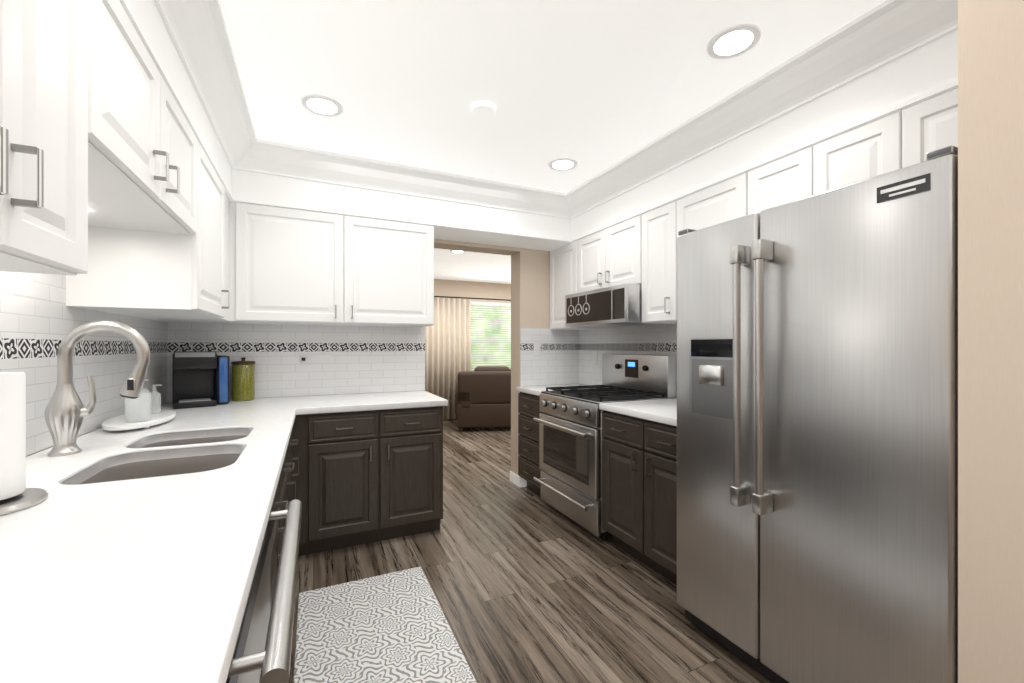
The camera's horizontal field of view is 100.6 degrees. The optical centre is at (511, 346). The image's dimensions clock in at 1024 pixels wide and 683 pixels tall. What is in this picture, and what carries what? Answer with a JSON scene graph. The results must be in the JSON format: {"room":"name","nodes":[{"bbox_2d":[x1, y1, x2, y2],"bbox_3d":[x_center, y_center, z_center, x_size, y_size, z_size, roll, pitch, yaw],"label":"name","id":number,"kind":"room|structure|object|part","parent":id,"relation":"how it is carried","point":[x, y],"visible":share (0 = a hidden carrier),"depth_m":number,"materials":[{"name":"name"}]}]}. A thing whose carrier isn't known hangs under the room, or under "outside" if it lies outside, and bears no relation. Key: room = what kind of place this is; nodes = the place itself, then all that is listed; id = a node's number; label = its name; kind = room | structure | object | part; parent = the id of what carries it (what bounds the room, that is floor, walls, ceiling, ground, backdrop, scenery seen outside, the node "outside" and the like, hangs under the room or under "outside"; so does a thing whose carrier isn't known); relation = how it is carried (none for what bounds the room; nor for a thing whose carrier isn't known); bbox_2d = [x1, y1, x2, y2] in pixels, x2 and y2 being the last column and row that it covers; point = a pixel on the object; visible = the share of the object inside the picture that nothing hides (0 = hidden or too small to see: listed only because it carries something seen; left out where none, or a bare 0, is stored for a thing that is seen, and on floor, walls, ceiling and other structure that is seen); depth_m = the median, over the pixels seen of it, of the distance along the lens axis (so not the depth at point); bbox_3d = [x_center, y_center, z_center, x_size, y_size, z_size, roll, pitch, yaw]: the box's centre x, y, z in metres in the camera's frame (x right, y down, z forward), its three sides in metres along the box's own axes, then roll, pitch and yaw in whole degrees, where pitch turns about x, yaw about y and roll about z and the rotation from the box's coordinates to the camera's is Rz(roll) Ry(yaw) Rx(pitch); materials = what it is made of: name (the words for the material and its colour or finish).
{"room":"kitchen","nodes":[
{"label":"kitchen","id":0,"kind":"room"},
{"bbox_2d":[26,402,166,456],"bbox_3d":[-0.942,0.010,-0.180,0.120,2.540,6.870,0,0,-25],"label":"wall","id":1,"kind":"structure","parent":0,"point":[78,436],"depth_m":1.56,"materials":[{"name":"beige paint"}]},
{"bbox_2d":[0,271,65,302],"bbox_3d":[-1.517,-0.323,1.202,0.006,0.314,1.000,0,0,-25],"label":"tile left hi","id":2,"kind":"structure","parent":1,"relation":"attached to","point":[51,287],"depth_m":1.46,"materials":[{"name":"white tile"}]},
{"bbox_2d":[0,292,167,455],"bbox_3d":[-1.528,0.100,1.226,0.006,0.530,3.414,0,0,-25],"label":"tile","id":3,"kind":"structure","parent":1,"relation":"attached to","point":[34,332],"depth_m":1.68,"materials":[{"name":"white tile"}]},
{"bbox_2d":[127,0,231,201],"bbox_3d":[-0.660,-1.065,-0.155,0.412,0.346,6.658,0,0,-25],"label":"ceiling soffit","id":4,"kind":"structure","parent":0,"point":[150,20],"depth_m":1.59,"materials":[{"name":"white paint"}]},
{"bbox_2d":[119,0,232,199],"bbox_3d":[-0.388,-0.903,-0.237,0.012,0.018,6.258,0,0,-25],"label":"bead","id":5,"kind":"object","parent":4,"relation":"attached to","point":[140,32],"visible":0.8,"depth_m":1.44,"materials":[{"name":"white paint"}]},
{"bbox_2d":[154,0,256,168],"bbox_3d":[-0.329,-1.165,-0.200,0.148,0.149,6.276,0,0,-25],"label":"crown molding","id":6,"kind":"structure","parent":4,"relation":"attached to","point":[198,32],"depth_m":1.76,"materials":[{"name":"white paint"}]},
{"bbox_2d":[434,279,510,419],"bbox_3d":[-1.287,0.050,7.410,8.070,2.460,0.120,0,0,-25],"label":"wall","id":7,"kind":"structure","parent":0,"point":[459,288],"depth_m":7.62,"materials":[{"name":"beige paint"}]},
{"bbox_2d":[434,296,510,300],"bbox_3d":[-0.065,-0.840,7.771,3.750,0.023,0.024,0,0,-25],"label":"curtain rod","id":8,"kind":"object","parent":7,"relation":"attached to","point":[472,298],"visible":0.31,"depth_m":7.46,"materials":[{"name":"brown metal"}]},
{"bbox_2d":[425,298,470,419],"bbox_3d":[-1.196,0.215,7.241,1.054,2.070,0.070,0,0,-25],"label":"curtain","id":9,"kind":"object","parent":8,"relation":"hanging from","point":[447,346],"visible":0.5,"depth_m":7.29,"materials":[{"name":"beige fabric"}]},
{"bbox_2d":[471,301,510,369],"bbox_3d":[0.050,-0.040,7.938,1.920,1.520,0.046,0,0,-25],"label":"window","id":10,"kind":"structure","parent":7,"relation":"in","point":[490,337],"depth_m":7.75,"materials":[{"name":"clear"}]},
{"bbox_2d":[471,305,510,370],"bbox_3d":[0.054,-0.040,7.928,1.790,1.386,0.015,0,0,-25],"label":"window blinds","id":11,"kind":"object","parent":10,"relation":"attached to","point":[489,336],"depth_m":7.71,"materials":[{"name":"white plastic"}]},
{"bbox_2d":[434,248,510,283],"bbox_3d":[-0.541,-1.210,5.811,8.310,0.100,3.650,0,0,-25],"label":"ceiling","id":12,"kind":"structure","parent":0,"point":[477,267],"depth_m":6.20,"materials":[{"name":"white paint"}]},
{"bbox_2d":[450,250,465,253],"bbox_3d":[-0.663,-1.157,5.208,0.200,0.006,0.200,0,0,-25],"label":"recessed light","id":13,"kind":"object","parent":12,"relation":"in","point":[456,251],"visible":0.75,"depth_m":5.20,"materials":[{"name":"white paint"}]},
{"bbox_2d":[434,239,563,476],"bbox_3d":[-0.072,0.010,3.905,1.510,2.540,0.200,0,0,-25],"label":"wall","id":14,"kind":"structure","parent":0,"point":[530,288],"depth_m":3.93,"materials":[{"name":"beige paint"}]},
{"bbox_2d":[510,471,522,487],"bbox_3d":[0.038,1.235,3.950,0.032,0.090,0.212,0,0,-25],"label":"baseboard","id":15,"kind":"structure","parent":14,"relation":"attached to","point":[515,479],"depth_m":3.91,"materials":[{"name":"white paint"}]},
{"bbox_2d":[520,328,578,385],"bbox_3d":[0.364,0.100,3.995,0.632,0.530,0.006,0,0,-25],"label":"tile backsplash","id":16,"kind":"structure","parent":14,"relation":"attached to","point":[556,362],"depth_m":3.99,"materials":[{"name":"white tile"}]},
{"bbox_2d":[534,343,540,355],"bbox_3d":[0.233,0.030,3.925,0.072,0.116,0.009,0,0,-25],"label":"light switch","id":17,"kind":"object","parent":16,"relation":"attached to","point":[537,349],"visible":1,"depth_m":3.92,"materials":[{"name":"white plastic"}]},
{"bbox_2d":[550,246,605,329],"bbox_3d":[0.600,-0.522,3.845,0.338,0.735,0.459,0,0,-25],"label":"upper cabinet","id":18,"kind":"object","parent":14,"relation":"attached to","point":[557,255],"depth_m":3.85,"materials":[{"name":"white paint"}]},
{"bbox_3d":[0.440,-0.522,3.770,0.056,0.727,0.450,0,0,-25],"label":"door","id":19,"kind":"part","parent":18,"relation":"part of","materials":[{"name":"white paint"}]},
{"bbox_2d":[289,419,772,682],"bbox_3d":[0.963,1.320,2.821,8.870,0.080,10.700,0,0,-25],"label":"floor","id":20,"kind":"structure","parent":0,"point":[527,584],"depth_m":2.26,"materials":[{"name":"laminate"}]},
{"bbox_2d":[0,0,299,682],"bbox_3d":[-1.171,0.195,1.383,0.780,2.170,3.437,0,0,-25],"label":"kitchen cabinets","id":21,"kind":"object","parent":20,"relation":"on","point":[174,548],"depth_m":0.96,"materials":[{"name":"white paint"}]},
{"bbox_2d":[0,372,47,515],"bbox_3d":[-1.189,0.175,0.952,0.204,0.378,0.204,0,0,-25],"label":"paper towel holder","id":22,"kind":"object","parent":21,"relation":"in","point":[16,494],"visible":0.98,"depth_m":0.96,"materials":[{"name":"white paper"}]},
{"bbox_2d":[44,320,150,456],"bbox_3d":[-1.435,0.138,1.482,0.276,0.454,0.093,0,0,-25],"label":"faucet","id":23,"kind":"object","parent":21,"relation":"on","point":[65,412],"depth_m":1.45,"materials":[{"name":"silver metal"}]},
{"bbox_3d":[-1.031,-0.680,1.165,0.056,0.412,0.474,0,0,-25],"label":"short door","id":24,"kind":"part","parent":21,"relation":"part of","materials":[{"name":"white paint"}]},
{"bbox_2d":[102,379,175,430],"bbox_3d":[-1.735,0.259,1.994,0.230,0.210,0.500,0,0,-25],"label":"soap tray","id":25,"kind":"object","parent":21,"relation":"in","point":[139,417],"visible":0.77,"depth_m":1.88,"materials":[{"name":"white ceramic"}]},
{"bbox_3d":[-1.233,-0.680,1.598,0.056,0.412,0.474,0,0,-25],"label":"short door","id":26,"kind":"part","parent":21,"relation":"part of","materials":[{"name":"white paint"}]},
{"bbox_2d":[172,351,229,408],"bbox_3d":[-1.936,0.197,2.649,0.280,0.333,0.302,0,0,-39],"label":"coffee maker","id":27,"kind":"object","parent":21,"relation":"in","point":[200,378],"visible":1,"depth_m":2.58,"materials":[{"name":"black plastic"}]},
{"bbox_3d":[-1.467,-0.522,2.101,0.056,0.727,0.620,0,0,-25],"label":"corner door","id":28,"kind":"part","parent":21,"relation":"part of","materials":[{"name":"white paint"}]},
{"bbox_2d":[231,357,254,400],"bbox_3d":[-1.812,0.219,2.868,0.140,0.289,0.140,0,0,-25],"label":"canister","id":29,"kind":"object","parent":21,"relation":"in","point":[242,379],"visible":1,"depth_m":2.81,"materials":[{"name":"green glass"}]},
{"bbox_2d":[187,499,302,682],"bbox_3d":[-0.468,0.787,0.814,0.104,0.765,0.670,0,0,-25],"label":"dishwasher","id":30,"kind":"object","parent":21,"relation":"in","point":[261,652],"depth_m":0.72,"materials":[{"name":"silver metal"}]},
{"bbox_2d":[260,436,307,679],"bbox_3d":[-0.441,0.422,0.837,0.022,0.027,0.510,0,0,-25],"label":"handle","id":31,"kind":"object","parent":30,"relation":"attached to","point":[276,625],"depth_m":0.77,"materials":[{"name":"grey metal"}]},
{"bbox_3d":[-1.417,-0.522,2.740,0.619,0.727,0.056,0,0,-25],"label":"door","id":32,"kind":"part","parent":21,"relation":"part of","materials":[{"name":"white paint"}]},
{"bbox_3d":[-1.149,0.502,2.223,0.056,0.155,0.440,0,0,-25],"label":"drawer","id":33,"kind":"part","parent":21,"relation":"part of","materials":[{"name":"grey paint"}]},
{"bbox_3d":[-1.149,0.878,2.223,0.056,0.573,0.440,0,0,-25],"label":"door","id":34,"kind":"part","parent":21,"relation":"part of","materials":[{"name":"grey paint"}]},
{"bbox_2d":[300,210,447,553],"bbox_3d":[-0.988,0.195,2.991,0.911,2.170,0.677,0,0,-25],"label":"kitchen cabinets","id":35,"kind":"object","parent":20,"relation":"on","point":[371,464],"depth_m":2.81,"materials":[{"name":"grey paint"}]},
{"bbox_3d":[-1.029,0.502,2.612,0.402,0.155,0.056,0,0,-25],"label":"drawer","id":36,"kind":"part","parent":35,"relation":"part of","materials":[{"name":"grey paint"}]},
{"bbox_3d":[-1.029,0.878,2.612,0.402,0.573,0.056,0,0,-25],"label":"door","id":37,"kind":"part","parent":35,"relation":"part of","materials":[{"name":"grey paint"}]},
{"bbox_3d":[-0.853,-0.522,3.003,0.619,0.727,0.056,0,0,-25],"label":"door","id":38,"kind":"part","parent":35,"relation":"part of","materials":[{"name":"white paint"}]},
{"bbox_3d":[-0.655,0.502,2.786,0.402,0.155,0.056,0,0,-25],"label":"drawer","id":39,"kind":"part","parent":35,"relation":"part of","materials":[{"name":"grey paint"}]},
{"bbox_3d":[-0.655,0.878,2.786,0.402,0.573,0.056,0,0,-25],"label":"door","id":40,"kind":"part","parent":35,"relation":"part of","materials":[{"name":"grey paint"}]},
{"bbox_2d":[293,567,476,682],"bbox_3d":[-0.391,1.275,1.418,0.630,0.008,2.000,0,0,-25],"label":"rug","id":41,"kind":"object","parent":20,"relation":"on","point":[393,627],"visible":1,"depth_m":1.87,"materials":[{"name":"fabric"}]},
{"bbox_2d":[458,366,510,431],"bbox_3d":[0.236,0.797,6.896,2.200,0.965,0.970,0,0,-6],"label":"sofa","id":42,"kind":"object","parent":20,"relation":"on","point":[484,396],"visible":0.35,"depth_m":6.34,"materials":[{"name":"brown leather"}]},
{"bbox_2d":[518,392,607,495],"bbox_3d":[0.447,0.843,3.774,0.661,0.874,0.457,0,0,-25],"label":"base cabinet","id":43,"kind":"object","parent":20,"relation":"on","point":[528,406],"depth_m":3.65,"materials":[{"name":"grey paint"}]},
{"bbox_3d":[0.140,0.514,3.632,0.056,0.178,0.440,0,0,-25],"label":"drawer","id":44,"kind":"part","parent":43,"relation":"part of","materials":[{"name":"grey paint"}]},
{"bbox_3d":[0.140,0.701,3.632,0.056,0.178,0.440,0,0,-25],"label":"drawer","id":45,"kind":"part","parent":43,"relation":"part of","materials":[{"name":"grey paint"}]},
{"bbox_3d":[0.140,0.889,3.632,0.056,0.178,0.440,0,0,-25],"label":"drawer","id":46,"kind":"part","parent":43,"relation":"part of","materials":[{"name":"grey paint"}]},
{"bbox_3d":[0.140,1.076,3.632,0.056,0.178,0.440,0,0,-25],"label":"drawer","id":47,"kind":"part","parent":43,"relation":"part of","materials":[{"name":"grey paint"}]},
{"bbox_2d":[516,384,588,395],"bbox_3d":[0.440,0.385,3.771,0.675,0.040,0.457,0,0,-25],"label":"countertop","id":48,"kind":"structure","parent":43,"relation":"on","point":[532,390],"depth_m":3.74,"materials":[{"name":"white stone"}]},
{"bbox_2d":[533,354,675,540],"bbox_3d":[0.660,0.672,3.196,0.763,1.215,0.757,0,0,-25],"label":"range","id":49,"kind":"object","parent":20,"relation":"on","point":[569,419],"visible":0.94,"depth_m":3.04,"materials":[{"name":"silver metal"}]},
{"bbox_2d":[599,408,676,584],"bbox_3d":[1.032,0.843,2.519,0.661,0.874,0.771,0,0,-25],"label":"base cabinet","id":50,"kind":"object","parent":20,"relation":"on","point":[639,457],"depth_m":2.40,"materials":[{"name":"grey paint"}]},
{"bbox_2d":[600,398,676,427],"bbox_3d":[1.026,0.385,2.515,0.675,0.040,0.773,0,0,-25],"label":"countertop","id":51,"kind":"structure","parent":50,"relation":"on","point":[664,411],"depth_m":2.49,"materials":[{"name":"white stone"}]},
{"bbox_2d":[677,145,957,682],"bbox_3d":[1.280,0.377,1.681,0.879,1.807,0.935,0,0,-25],"label":"fridge","id":52,"kind":"object","parent":20,"relation":"on","point":[817,438],"visible":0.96,"depth_m":1.37,"materials":[{"name":"silver metal"}]},
{"bbox_2d":[219,0,885,193],"bbox_3d":[0.567,-1.290,0.524,3.450,0.100,6.870,0,0,-25],"label":"ceiling","id":53,"kind":"structure","parent":0,"point":[592,88],"depth_m":1.92,"materials":[{"name":"white paint"}]},
{"bbox_2d":[301,94,342,116],"bbox_3d":[-0.978,-1.237,2.192,0.200,0.006,0.200,0,0,-25],"label":"recessed light","id":54,"kind":"object","parent":53,"relation":"in","point":[321,105],"visible":1,"depth_m":2.19,"materials":[{"name":"white paint"}]},
{"bbox_2d":[232,169,570,250],"bbox_3d":[-0.685,-1.065,3.303,2.462,0.346,0.370,0,0,-25],"label":"ceiling soffit","id":55,"kind":"structure","parent":53,"relation":"attached to","point":[275,188],"depth_m":3.09,"materials":[{"name":"white paint"}]},
{"bbox_2d":[233,139,570,218],"bbox_3d":[-0.575,-1.165,3.066,2.462,0.149,0.148,0,0,-25],"label":"crown molding","id":56,"kind":"structure","parent":55,"relation":"attached to","point":[277,159],"depth_m":2.95,"materials":[{"name":"white paint"}]},
{"bbox_2d":[234,198,570,241],"bbox_3d":[-0.604,-0.903,3.130,2.438,0.018,0.012,0,0,-25],"label":"bead","id":57,"kind":"object","parent":55,"relation":"attached to","point":[373,216],"visible":1,"depth_m":3.00,"materials":[{"name":"white paint"}]},
{"bbox_2d":[471,101,495,117],"bbox_3d":[-0.150,-1.229,2.214,0.132,0.022,0.132,0,0,-25],"label":"smoke detector","id":58,"kind":"object","parent":53,"relation":"attached to","point":[483,109],"visible":1,"depth_m":2.19,"materials":[{"name":"white paint"}]},
{"bbox_2d":[548,158,577,170],"bbox_3d":[0.348,-1.237,2.898,0.200,0.006,0.200,0,0,-25],"label":"recessed light","id":59,"kind":"object","parent":53,"relation":"in","point":[561,164],"visible":1,"depth_m":2.90,"materials":[{"name":"white paint"}]},
{"bbox_2d":[706,23,761,58],"bbox_3d":[0.902,-1.237,1.734,0.200,0.006,0.200,0,0,-25],"label":"recessed light","id":60,"kind":"object","parent":53,"relation":"in","point":[733,41],"visible":1,"depth_m":1.73,"materials":[{"name":"white paint"}]},
{"bbox_2d":[551,29,957,250],"bbox_3d":[1.129,-1.065,2.720,0.330,0.346,2.960,0,0,-25],"label":"ceiling soffit","id":61,"kind":"structure","parent":53,"relation":"attached to","point":[930,66],"depth_m":1.92,"materials":[{"name":"white paint"}]},
{"bbox_2d":[571,80,957,241],"bbox_3d":[1.056,-0.903,2.472,0.012,0.018,2.568,0,0,-25],"label":"bead","id":62,"kind":"object","parent":61,"relation":"attached to","point":[929,94],"visible":0.89,"depth_m":1.91,"materials":[{"name":"white paint"}]},
{"bbox_2d":[564,216,659,327],"bbox_3d":[0.804,-0.524,3.262,0.460,0.732,0.765,0,0,-25],"label":"upper cabinet","id":63,"kind":"object","parent":0,"relation":"attached to","point":[623,274],"depth_m":3.16,"materials":[{"name":"white paint"}]},
{"bbox_3d":[0.619,-0.655,3.386,0.056,0.462,0.376,0,0,-25],"label":"door","id":64,"kind":"part","parent":63,"relation":"part of","materials":[{"name":"white paint"}]},
{"bbox_2d":[565,283,676,327],"bbox_3d":[0.802,-0.288,3.262,0.464,0.260,0.757,0,0,-25],"label":"microwave","id":65,"kind":"object","parent":63,"relation":"in","point":[620,305],"depth_m":3.04,"materials":[{"name":"silver metal"}]},
{"bbox_3d":[0.780,-0.655,3.042,0.056,0.462,0.376,0,0,-25],"label":"door","id":66,"kind":"part","parent":63,"relation":"part of","materials":[{"name":"white paint"}]},
{"bbox_2d":[640,203,671,324],"bbox_3d":[1.086,-0.522,2.802,0.338,0.735,0.306,0,0,-25],"label":"upper cabinet","id":67,"kind":"object","parent":0,"relation":"attached to","point":[655,225],"depth_m":2.74,"materials":[{"name":"white paint"}]},
{"bbox_3d":[0.927,-0.522,2.726,0.056,0.727,0.300,0,0,-25],"label":"tall door","id":68,"kind":"part","parent":67,"relation":"part of","materials":[{"name":"white paint"}]},
{"bbox_2d":[672,173,747,323],"bbox_3d":[1.249,-0.522,2.452,0.338,0.735,0.466,0,0,-25],"label":"upper cabinet","id":69,"kind":"object","parent":0,"relation":"attached to","point":[725,201],"depth_m":2.39,"materials":[{"name":"white paint"}]},
{"bbox_2d":[748,148,807,214],"bbox_3d":[1.415,-0.725,2.096,0.338,0.330,0.315,0,0,-25],"label":"upper cabinet","id":70,"kind":"object","parent":0,"relation":"attached to","point":[784,180],"depth_m":2.02,"materials":[{"name":"white paint"}]},
{"bbox_3d":[1.272,-0.725,2.029,0.020,0.322,0.309,0,0,-25],"label":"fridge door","id":71,"kind":"part","parent":70,"relation":"part of","materials":[{"name":"white paint"}]},
{"bbox_2d":[808,115,891,196],"bbox_3d":[1.548,-0.725,1.812,0.338,0.330,0.313,0,0,-25],"label":"upper cabinet","id":72,"kind":"object","parent":0,"relation":"attached to","point":[864,152],"depth_m":1.75,"materials":[{"name":"white paint"}]},
{"bbox_3d":[1.404,-0.725,1.745,0.020,0.322,0.309,0,0,-25],"label":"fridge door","id":73,"kind":"part","parent":72,"relation":"part of","materials":[{"name":"white paint"}]},
{"bbox_2d":[958,0,1023,682],"bbox_3d":[1.606,0.010,1.241,0.960,2.540,0.120,0,0,-25],"label":"wall","id":74,"kind":"structure","parent":0,"point":[990,341],"depth_m":1.04,"materials":[{"name":"beige paint"}]},
{"bbox_2d":[566,0,957,218],"bbox_3d":[0.989,-1.165,2.450,0.148,0.149,2.587,0,0,-25],"label":"crown molding","id":75,"kind":"structure","parent":74,"relation":"attached to","point":[882,34],"depth_m":1.90,"materials":[{"name":"white paint"}]},
{"bbox_2d":[892,88,957,170],"bbox_3d":[1.682,-0.725,1.524,0.338,0.330,0.322,0,0,-25],"label":"upper cabinet","id":76,"kind":"object","parent":74,"relation":"attached to","point":[920,129],"depth_m":1.54,"materials":[{"name":"white paint"}]},
{"bbox_3d":[1.537,-0.725,1.461,0.020,0.322,0.309,0,0,-25],"label":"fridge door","id":77,"kind":"part","parent":76,"relation":"part of","materials":[{"name":"white paint"}]},
{"bbox_3d":[-1.527,0.010,3.227,1.700,2.540,0.200,0,0,-25],"label":"wall","id":78,"kind":"structure","parent":0,"visible":0},
{"bbox_2d":[168,322,424,401],"bbox_3d":[-1.482,0.100,3.135,1.692,0.530,0.006,0,0,-25],"label":"tile","id":79,"kind":"structure","parent":78,"relation":"attached to","point":[372,359],"depth_m":3.15,"materials":[{"name":"white tile"}]},
{"bbox_2d":[300,355,329,362],"bbox_3d":[-1.448,0.095,3.128,0.200,0.056,0.034,0,0,-25],"label":"outlet","id":80,"kind":"object","parent":79,"relation":"attached to","point":[314,358],"visible":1,"depth_m":3.14,"materials":[{"name":"white plastic"}]},
{"bbox_3d":[1.315,0.010,2.859,0.120,2.540,3.270,0,0,-25],"label":"wall","id":81,"kind":"structure","parent":0,"visible":0},
{"bbox_2d":[579,324,676,397],"bbox_3d":[1.089,0.100,3.195,0.006,0.530,2.058,0,0,-25],"label":"tile","id":82,"kind":"structure","parent":81,"relation":"attached to","point":[655,340],"depth_m":3.57,"materials":[{"name":"white tile"}]},
{"bbox_2d":[593,352,597,364],"bbox_3d":[0.759,0.110,3.885,0.008,0.116,0.072,0,0,-25],"label":"outlet","id":83,"kind":"object","parent":82,"relation":"attached to","point":[595,358],"visible":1,"depth_m":3.88,"materials":[{"name":"white plastic"}]}
]}

